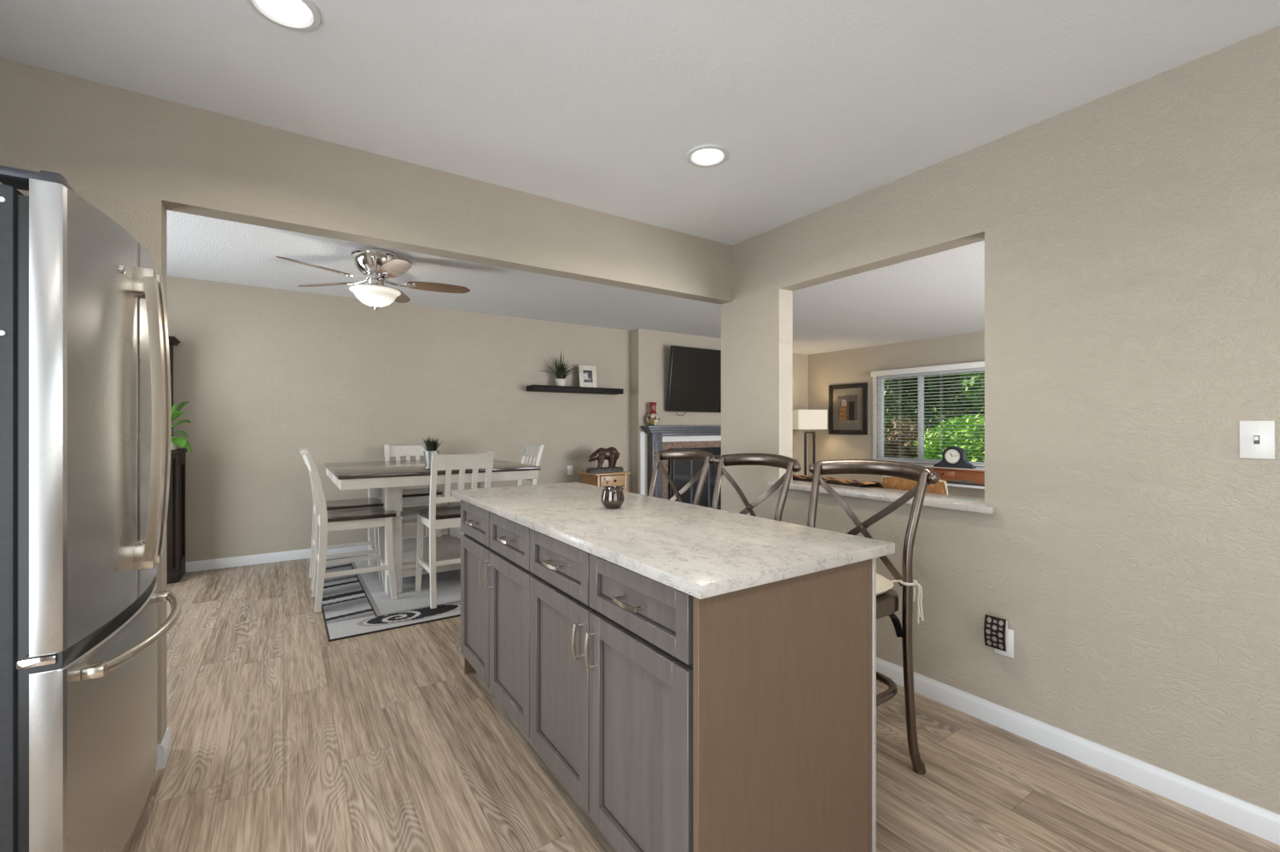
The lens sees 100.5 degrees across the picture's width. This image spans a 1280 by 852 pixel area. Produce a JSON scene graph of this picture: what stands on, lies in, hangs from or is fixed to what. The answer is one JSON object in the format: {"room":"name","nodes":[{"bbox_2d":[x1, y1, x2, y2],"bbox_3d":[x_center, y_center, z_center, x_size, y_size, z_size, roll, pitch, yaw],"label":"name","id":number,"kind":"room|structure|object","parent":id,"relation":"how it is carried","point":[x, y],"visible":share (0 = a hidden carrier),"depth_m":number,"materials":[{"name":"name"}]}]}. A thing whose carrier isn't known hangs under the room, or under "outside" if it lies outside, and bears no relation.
{"room":"kitchen","nodes":[
{"label":"kitchen","id":0,"kind":"room"},
{"bbox_2d":[0,57,732,744],"bbox_3d":[-1.297,-0.033,2.311,4.520,2.555,0.110,0,0,-34],"label":"wall","id":1,"kind":"structure","parent":0,"point":[136,157],"depth_m":2.17,"materials":[{"name":"beige paint"}]},
{"bbox_2d":[155,727,171,769],"bbox_3d":[-2.429,1.202,1.552,1.593,0.086,0.136,0,0,-34],"label":"baseboard","id":2,"kind":"structure","parent":1,"relation":"attached to","point":[165,747],"depth_m":1.95,"materials":[{"name":"white paint"}]},
{"bbox_2d":[166,275,630,562],"bbox_3d":[-2.627,-0.033,5.517,5.880,2.555,0.250,0,0,-34],"label":"wall","id":3,"kind":"structure","parent":0,"point":[265,375],"depth_m":5.18,"materials":[{"name":"beige paint"}]},
{"bbox_2d":[185,531,464,572],"bbox_3d":[-1.944,1.202,5.710,4.510,0.086,0.190,0,0,-34],"label":"baseboard","id":4,"kind":"structure","parent":3,"relation":"attached to","point":[200,565],"depth_m":4.80,"materials":[{"name":"white paint"}]},
{"bbox_2d":[567,465,572,474],"bbox_3d":[-0.861,0.545,6.545,0.070,0.114,0.008,0,0,-34],"label":"wall outlet","id":5,"kind":"object","parent":3,"relation":"attached to","point":[569,468],"visible":1,"depth_m":6.54,"materials":[{"name":"white plastic"}]},
{"bbox_2d":[526,384,623,394],"bbox_3d":[-0.770,-0.438,6.482,1.210,0.065,0.215,0,0,-34],"label":"floating shelf","id":6,"kind":"object","parent":3,"relation":"attached to","point":[531,387],"visible":1,"depth_m":6.37,"materials":[{"name":"black wood"}]},
{"bbox_2d":[538,349,582,385],"bbox_3d":[-0.855,-0.695,6.251,0.634,0.449,0.414,0,0,-34],"label":"spiky plant","id":7,"kind":"object","parent":6,"relation":"on","point":[561,371],"visible":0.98,"depth_m":6.29,"materials":[{"name":"green plant"}]},
{"bbox_2d":[578,365,597,387],"bbox_3d":[-0.649,-0.609,6.558,0.230,0.273,0.087,0,0,-30],"label":"photo frame","id":8,"kind":"object","parent":6,"relation":"on","point":[587,376],"visible":0.98,"depth_m":6.54,"materials":[{"name":"white wood"}]},
{"bbox_2d":[582,370,592,382],"bbox_3d":[-0.642,-0.609,6.545,0.120,0.148,0.025,0,0,-30],"label":"print","id":9,"kind":"object","parent":8,"relation":"attached to","point":[587,375],"depth_m":6.54},
{"bbox_2d":[423,450,439,465],"bbox_3d":[-1.772,0.271,4.519,0.134,0.118,0.134,0,0,-34],"label":"pot","id":10,"kind":"object","parent":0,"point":[427,454],"depth_m":4.47,"materials":[{"name":"silver metal"}]},
{"bbox_2d":[166,209,984,354],"bbox_3d":[1.039,-1.320,3.658,9.900,0.120,7.720,0,0,-34],"label":"ceiling","id":11,"kind":"structure","parent":0,"point":[941,293],"depth_m":4.89,"materials":[{"name":"white paint"}]},
{"bbox_2d":[275,247,470,310],"bbox_3d":[-1.902,-1.054,3.897,1.257,0.410,1.250,0,0,-34],"label":"ceiling fan","id":12,"kind":"object","parent":11,"relation":"hanging from","point":[377,264],"visible":1,"depth_m":3.81,"materials":[{"name":"silver metal"}]},
{"bbox_2d":[0,0,1279,244],"bbox_3d":[0.392,-1.255,0.466,3.810,0.120,4.937,0,0,-34],"label":"ceiling","id":13,"kind":"structure","parent":0,"point":[597,105],"depth_m":1.81,"materials":[{"name":"paint"}]},
{"bbox_2d":[245,0,321,31],"bbox_3d":[-1.014,-1.190,1.512,0.188,0.010,0.188,0,0,-34],"label":"recessed light","id":14,"kind":"object","parent":13,"relation":"in","point":[299,15],"visible":1,"depth_m":1.53,"materials":[{"name":"white paint"}]},
{"bbox_2d":[686,144,728,167],"bbox_3d":[0.298,-1.190,2.350,0.188,0.010,0.188,0,0,-34],"label":"recessed light","id":15,"kind":"object","parent":13,"relation":"in","point":[705,155],"visible":1,"depth_m":2.34,"materials":[{"name":"white paint"}]},
{"bbox_2d":[630,328,721,499],"bbox_3d":[0.758,-0.033,7.732,2.230,2.555,0.540,0,0,-34],"label":"wall","id":16,"kind":"structure","parent":0,"point":[650,350],"depth_m":7.03,"materials":[{"name":"beige paint"}]},
{"bbox_2d":[640,431,645,494],"bbox_3d":[0.029,0.660,6.906,0.070,1.170,0.020,0,0,-34],"label":"trim","id":17,"kind":"structure","parent":16,"relation":"attached to","point":[642,433],"depth_m":6.90,"materials":[{"name":"white paint"}]},
{"bbox_2d":[640,425,721,499],"bbox_3d":[0.972,0.620,7.439,2.200,1.250,0.185,0,0,-34],"label":"fireplace mantel","id":18,"kind":"object","parent":16,"relation":"attached to","point":[660,438],"visible":0.29,"depth_m":7.07,"materials":[{"name":"grey wood"}]},
{"bbox_2d":[645,401,659,425],"bbox_3d":[0.169,-0.155,6.904,0.176,0.300,0.176,0,0,-34],"label":"vase","id":19,"kind":"object","parent":18,"relation":"on","point":[653,418],"visible":1,"depth_m":6.86,"materials":[{"name":"red ceramic"}]},
{"bbox_2d":[640,425,721,432],"bbox_3d":[0.972,0.043,7.439,2.200,0.095,0.185,0,0,-34],"label":"mantel shelf","id":20,"kind":"object","parent":18,"relation":"attached to","point":[648,428],"depth_m":7.08,"materials":[{"name":"grey wood"}]},
{"bbox_2d":[669,447,721,509],"bbox_3d":[0.958,0.773,7.459,1.366,0.943,0.036,0,0,-34],"label":"fireplace insert","id":21,"kind":"object","parent":18,"relation":"attached to","point":[681,471],"visible":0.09,"depth_m":7.29,"materials":[{"name":"black metal"}]},
{"bbox_2d":[665,345,721,415],"bbox_3d":[0.988,-0.598,7.443,1.470,0.922,0.194,0,0,-34],"label":"television","id":22,"kind":"object","parent":16,"relation":"attached to","point":[694,385],"visible":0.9,"depth_m":7.22,"materials":[{"name":"black plastic"}]},
{"bbox_2d":[122,558,1279,851],"bbox_3d":[1.295,1.295,3.276,10.000,0.100,8.800,0,0,-34],"label":"floor","id":23,"kind":"structure","parent":0,"point":[286,737],"depth_m":1.94,"materials":[{"name":"wood"}]},
{"bbox_2d":[0,165,181,851],"bbox_3d":[-1.730,0.340,1.341,0.858,1.810,0.794,0,0,-31],"label":"refrigerator","id":24,"kind":"object","parent":23,"relation":"on","point":[85,392],"visible":1,"depth_m":1.21,"materials":[{"name":"grey metal"}]},
{"bbox_2d":[166,336,186,583],"bbox_3d":[-4.218,0.263,4.064,1.120,1.965,0.387,0,0,-34],"label":"hutch","id":25,"kind":"object","parent":23,"relation":"on","point":[176,562],"visible":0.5,"depth_m":4.24,"materials":[{"name":"black wood"}]},
{"bbox_2d":[170,448,186,453],"bbox_3d":[-4.222,0.207,4.070,1.120,0.035,0.373,0,0,-34],"label":"countertop","id":26,"kind":"structure","parent":25,"relation":"on","point":[179,450],"depth_m":4.23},
{"bbox_2d":[170,401,191,452],"bbox_3d":[-3.719,0.009,4.200,0.287,0.409,0.260,0,0,-34],"label":"leafy plant","id":27,"kind":"object","parent":25,"relation":"on","point":[180,442],"visible":0.46,"depth_m":4.22,"materials":[{"name":"green plant"}]},
{"bbox_2d":[321,554,460,641],"bbox_3d":[-1.723,1.240,4.425,1.633,0.009,2.170,0,0,-34],"label":"area rug","id":28,"kind":"object","parent":23,"relation":"on","point":[357,604],"visible":0.35,"depth_m":3.71,"materials":[{"name":"white fabric"}]},
{"bbox_2d":[299,448,383,589],"bbox_3d":[-2.403,0.709,4.288,0.579,1.054,0.444,0,0,-34],"label":"dining chair","id":29,"kind":"object","parent":28,"relation":"on","point":[369,502],"visible":0.62,"depth_m":4.28,"materials":[{"name":"white paint"}]},
{"bbox_2d":[301,451,397,611],"bbox_3d":[-2.082,0.709,3.811,0.579,1.054,0.444,0,0,-34],"label":"dining chair","id":30,"kind":"object","parent":28,"relation":"on","point":[354,518],"visible":0.95,"depth_m":3.72,"materials":[{"name":"white paint"}]},
{"bbox_2d":[384,443,442,540],"bbox_3d":[-2.186,0.709,5.111,0.444,1.054,0.579,0,0,-34],"label":"dining chair","id":31,"kind":"object","parent":28,"relation":"on","point":[415,495],"visible":0.47,"depth_m":5.20,"materials":[{"name":"white paint"}]},
{"bbox_2d":[324,459,540,594],"bbox_3d":[-1.810,0.782,4.541,1.440,0.904,1.440,0,0,-34],"label":"dining table","id":32,"kind":"object","parent":28,"relation":"on","point":[392,475],"visible":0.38,"depth_m":4.08,"materials":[{"name":"white paint"}]},
{"bbox_2d":[400,503,452,526],"bbox_3d":[-1.810,0.751,4.541,0.586,0.025,0.846,0,0,-34],"label":"shelf","id":33,"kind":"object","parent":32,"relation":"attached to","point":[409,514],"depth_m":4.45,"materials":[{"name":"white paint"}]},
{"bbox_2d":[401,534,460,569],"bbox_3d":[-1.810,1.054,4.541,0.590,0.030,1.010,0,0,-34],"label":"shelf","id":34,"kind":"object","parent":32,"relation":"attached to","point":[447,547],"depth_m":4.45,"materials":[{"name":"white paint"}]},
{"bbox_2d":[420,435,443,465],"bbox_3d":[-1.768,0.204,4.518,0.217,0.252,0.213,0,0,-34],"label":"potted grass","id":35,"kind":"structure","parent":32,"relation":"on","point":[431,446],"depth_m":4.47,"materials":[{"name":"green plant"}]},
{"bbox_2d":[414,451,494,608],"bbox_3d":[-1.358,0.709,3.884,0.444,1.054,0.579,0,0,-34],"label":"dining chair","id":36,"kind":"object","parent":28,"relation":"on","point":[433,517],"visible":0.66,"depth_m":3.68,"materials":[{"name":"white paint"}]},
{"bbox_2d":[516,443,544,485],"bbox_3d":[-1.261,0.709,5.126,0.579,1.054,0.444,0,0,-34],"label":"dining chair","id":37,"kind":"object","parent":28,"relation":"on","point":[531,450],"visible":0.16,"depth_m":5.23,"materials":[{"name":"white paint"}]},
{"bbox_2d":[460,500,546,761],"bbox_3d":[-0.403,0.803,2.458,0.661,0.884,0.908,0,0,-34],"label":"base cabinet","id":38,"kind":"object","parent":23,"relation":"on","point":[496,573],"visible":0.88,"depth_m":2.23,"materials":[{"name":"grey wood"}]},
{"bbox_2d":[576,470,630,491],"bbox_3d":[-0.435,0.896,6.387,0.470,0.697,0.475,0,0,-34],"label":"end table","id":39,"kind":"object","parent":23,"relation":"on","point":[619,478],"visible":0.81,"depth_m":6.23,"materials":[{"name":"brown wood"}]},
{"bbox_2d":[586,446,623,472],"bbox_3d":[-0.410,0.399,6.359,0.504,0.297,0.196,0,0,-34],"label":"bear figurine","id":40,"kind":"object","parent":39,"relation":"on","point":[611,454],"visible":1,"depth_m":6.29,"materials":[{"name":"plastic"}]},
{"bbox_2d":[648,448,715,505],"bbox_3d":[0.082,0.694,3.001,0.587,1.113,0.562,0,0,-34],"label":"bar stool","id":41,"kind":"object","parent":23,"relation":"on","point":[708,458],"visible":0.25,"depth_m":3.12,"materials":[{"name":"black metal"}]},
{"bbox_2d":[529,528,876,851],"bbox_3d":[0.119,0.803,1.692,0.674,0.884,0.943,0,0,-34],"label":"base cabinet","id":42,"kind":"object","parent":23,"relation":"on","point":[743,719],"visible":0.91,"depth_m":1.34,"materials":[{"name":"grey wood"}]},
{"bbox_2d":[451,482,895,599],"bbox_3d":[-0.125,0.345,2.120,0.717,0.030,1.969,0,0,-34],"label":"countertop","id":43,"kind":"structure","parent":42,"relation":"on","point":[698,551],"depth_m":1.59,"materials":[{"name":"white stone"}]},
{"bbox_2d":[600,485,624,508],"bbox_3d":[-0.110,0.287,2.143,0.096,0.085,0.096,0,0,-34],"label":"candle cup","id":44,"kind":"object","parent":43,"relation":"on","point":[613,497],"visible":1,"depth_m":2.11,"materials":[{"name":"silver glass"}]},
{"bbox_2d":[711,453,801,521],"bbox_3d":[0.402,0.694,2.524,0.587,1.113,0.562,0,0,-34],"label":"bar stool","id":45,"kind":"object","parent":23,"relation":"on","point":[792,465],"visible":0.22,"depth_m":2.63,"materials":[{"name":"black metal"}]},
{"bbox_2d":[792,409,827,476],"bbox_3d":[2.795,0.490,8.761,0.500,1.510,0.280,0,0,-4],"label":"floor lamp","id":46,"kind":"object","parent":23,"relation":"on","point":[802,419],"visible":0.69,"depth_m":8.63,"materials":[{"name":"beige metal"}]},
{"bbox_2d":[807,459,939,774],"bbox_3d":[0.742,0.694,2.017,0.587,1.113,0.562,0,0,-34],"label":"bar stool","id":47,"kind":"object","parent":23,"relation":"on","point":[887,602],"visible":0.41,"depth_m":1.91,"materials":[{"name":"brown metal"}]},
{"bbox_2d":[876,572,923,622],"bbox_3d":[0.703,0.625,1.991,0.455,0.174,0.484,0,0,-34],"label":"seat cushion","id":48,"kind":"object","parent":47,"relation":"on","point":[883,584],"visible":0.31,"depth_m":1.90,"materials":[{"name":"beige fabric"}]},
{"bbox_2d":[860,485,984,500],"bbox_3d":[1.801,0.800,2.917,0.940,0.890,2.420,0,0,-34],"label":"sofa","id":49,"kind":"object","parent":23,"relation":"on","point":[930,493],"visible":0.02,"depth_m":2.77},
{"bbox_2d":[792,473,884,488],"bbox_3d":[1.137,0.493,3.351,0.330,0.344,0.700,0,0,-34],"label":"throw blanket","id":50,"kind":"object","parent":49,"relation":"on","point":[850,482],"visible":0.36,"depth_m":3.17,"materials":[{"name":"brown fabric"}]},
{"bbox_2d":[881,475,948,494],"bbox_3d":[1.570,0.480,3.045,0.129,0.388,0.382,0,0,-38],"label":"pillow","id":51,"kind":"object","parent":49,"relation":"on","point":[891,482],"visible":0.16,"depth_m":3.02,"materials":[{"name":"orange fabric"}]},
{"bbox_2d":[926,466,984,488],"bbox_3d":[4.297,0.900,6.926,0.347,0.690,1.200,0,0,-34],"label":"console table","id":52,"kind":"object","parent":23,"relation":"on","point":[978,476],"visible":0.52,"depth_m":6.89,"materials":[{"name":"brown wood"}]},
{"bbox_2d":[923,465,984,470],"bbox_3d":[4.300,0.553,6.904,0.328,0.006,1.200,0,0,-34],"label":"table runner","id":53,"kind":"object","parent":52,"relation":"on","point":[975,468],"visible":0.28,"depth_m":6.93,"materials":[{"name":"fabric"}]},
{"bbox_2d":[933,446,975,468],"bbox_3d":[4.171,0.411,7.065,0.132,0.278,0.470,0,0,-40],"label":"mantel clock","id":54,"kind":"object","parent":53,"relation":"on","point":[952,456],"visible":1,"depth_m":7.01,"materials":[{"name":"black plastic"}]},
{"bbox_2d":[945,481,984,488],"bbox_3d":[4.300,0.775,6.928,0.300,0.030,1.060,0,0,-34],"label":"shelf","id":55,"kind":"object","parent":52,"relation":"attached to","point":[948,483],"depth_m":6.92,"materials":[{"name":"white paint"}]},
{"bbox_2d":[792,353,808,475],"bbox_3d":[2.283,-0.033,9.049,1.770,2.555,0.150,0,0,-34],"label":"wall","id":56,"kind":"structure","parent":0,"point":[800,361],"depth_m":9.30,"materials":[{"name":"beige paint"}]},
{"bbox_2d":[808,331,984,498],"bbox_3d":[5.114,-0.033,6.361,0.140,2.555,7.670,0,0,-34],"label":"wall","id":57,"kind":"structure","parent":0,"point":[855,365],"depth_m":8.45,"materials":[{"name":"beige paint"}]},
{"bbox_2d":[828,382,867,434],"bbox_3d":[3.412,-0.275,8.747,0.030,0.830,0.710,0,0,-34],"label":"wall picture","id":58,"kind":"object","parent":57,"relation":"attached to","point":[847,403],"visible":1,"depth_m":8.73},
{"bbox_2d":[837,394,857,424],"bbox_3d":[3.414,-0.270,8.748,0.001,0.470,0.370,0,0,-34],"label":"print","id":59,"kind":"object","parent":58,"relation":"attached to","point":[847,404],"depth_m":8.74},
{"bbox_2d":[870,360,984,466],"bbox_3d":[4.215,-0.159,7.476,0.069,1.383,2.085,0,0,-34],"label":"window blind","id":60,"kind":"object","parent":57,"relation":"attached to","point":[981,363],"visible":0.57,"depth_m":7.61,"materials":[{"name":"white plastic"}]},
{"bbox_2d":[872,367,984,468],"bbox_3d":[4.288,-0.100,7.522,0.160,1.390,2.120,0,0,-34],"label":"window","id":61,"kind":"structure","parent":57,"relation":"attached to","point":[921,425],"depth_m":7.93,"materials":[{"name":"white paint"}]},
{"bbox_2d":[721,25,1279,814],"bbox_3d":[1.991,-0.033,1.574,0.120,2.555,4.997,0,0,-34],"label":"wall","id":62,"kind":"structure","parent":0,"point":[1130,551],"depth_m":1.92,"materials":[{"name":"beige paint"}]},
{"bbox_2d":[767,479,996,514],"bbox_3d":[1.195,0.351,2.764,0.200,0.030,1.230,0,0,-34],"label":"ledge","id":63,"kind":"object","parent":62,"relation":"attached to","point":[951,503],"visible":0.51,"depth_m":2.58,"materials":[{"name":"white stone"}]},
{"bbox_2d":[983,614,1007,651],"bbox_3d":[1.467,0.847,2.188,0.049,0.128,0.076,0,0,-34],"label":"night light","id":64,"kind":"object","parent":62,"relation":"attached to","point":[995,628],"visible":1,"depth_m":2.17,"materials":[{"name":"black plastic"}]},
{"bbox_2d":[994,628,1013,657],"bbox_3d":[1.500,0.888,2.191,0.008,0.114,0.070,0,0,-34],"label":"wall outlet","id":65,"kind":"object","parent":62,"relation":"attached to","point":[1009,649],"visible":0.44,"depth_m":2.17,"materials":[{"name":"white plastic"}]},
{"bbox_2d":[876,657,1279,844],"bbox_3d":[1.954,1.202,1.617,0.133,0.086,4.910,0,0,-34],"label":"baseboard","id":66,"kind":"structure","parent":62,"relation":"attached to","point":[1263,823],"depth_m":1.91,"materials":[{"name":"white paint"}]},
{"bbox_2d":[1239,420,1274,459],"bbox_3d":[1.877,0.042,1.620,0.018,0.116,0.072,0,0,-34],"label":"light switch","id":67,"kind":"object","parent":62,"relation":"attached to","point":[1256,438],"visible":1,"depth_m":1.62,"materials":[{"name":"white plastic"}]},
{"label":"outside","id":68,"kind":"structure","parent":0,"visible":0},
{"bbox_3d":[10.164,2.495,15.242,18.140,0.100,30.000,0,0,-34],"label":"ground","id":69,"kind":"structure","parent":68,"visible":0},
{"bbox_2d":[884,414,936,458],"bbox_3d":[5.757,1.099,12.375,1.874,2.711,2.346,0,0,-37],"label":"shrub","id":70,"kind":"object","parent":69,"relation":"on","point":[907,435],"visible":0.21,"depth_m":11.89,"materials":[{"name":"green plant"}]},
{"bbox_2d":[884,371,982,442],"bbox_3d":[7.264,-0.850,15.758,4.211,6.596,5.375,0,0,-34],"label":"maple tree","id":71,"kind":"object","parent":69,"relation":"on","point":[931,425],"visible":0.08,"depth_m":14.70,"materials":[{"name":"green plant"}]},
{"bbox_2d":[884,371,984,432],"bbox_3d":[12.220,-0.115,18.675,5.156,6.412,11.530,0,0,-32],"label":"tree","id":72,"kind":"object","parent":69,"relation":"on","point":[963,411],"visible":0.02,"depth_m":18.17,"materials":[{"name":"green plant"}]},
{"bbox_2d":[913,412,984,461],"bbox_3d":[6.435,1.085,10.030,2.028,2.739,2.438,0,0,-34],"label":"shrub","id":73,"kind":"object","parent":69,"relation":"on","point":[961,436],"visible":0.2,"depth_m":10.21,"materials":[{"name":"green plant"}]},
{"bbox_2d":[960,371,984,410],"bbox_3d":[9.120,0.143,11.784,3.395,4.613,3.381,0,0,-34],"label":"tree","id":74,"kind":"object","parent":69,"relation":"on","point":[980,392],"visible":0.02,"depth_m":12.43,"materials":[{"name":"green plant"}]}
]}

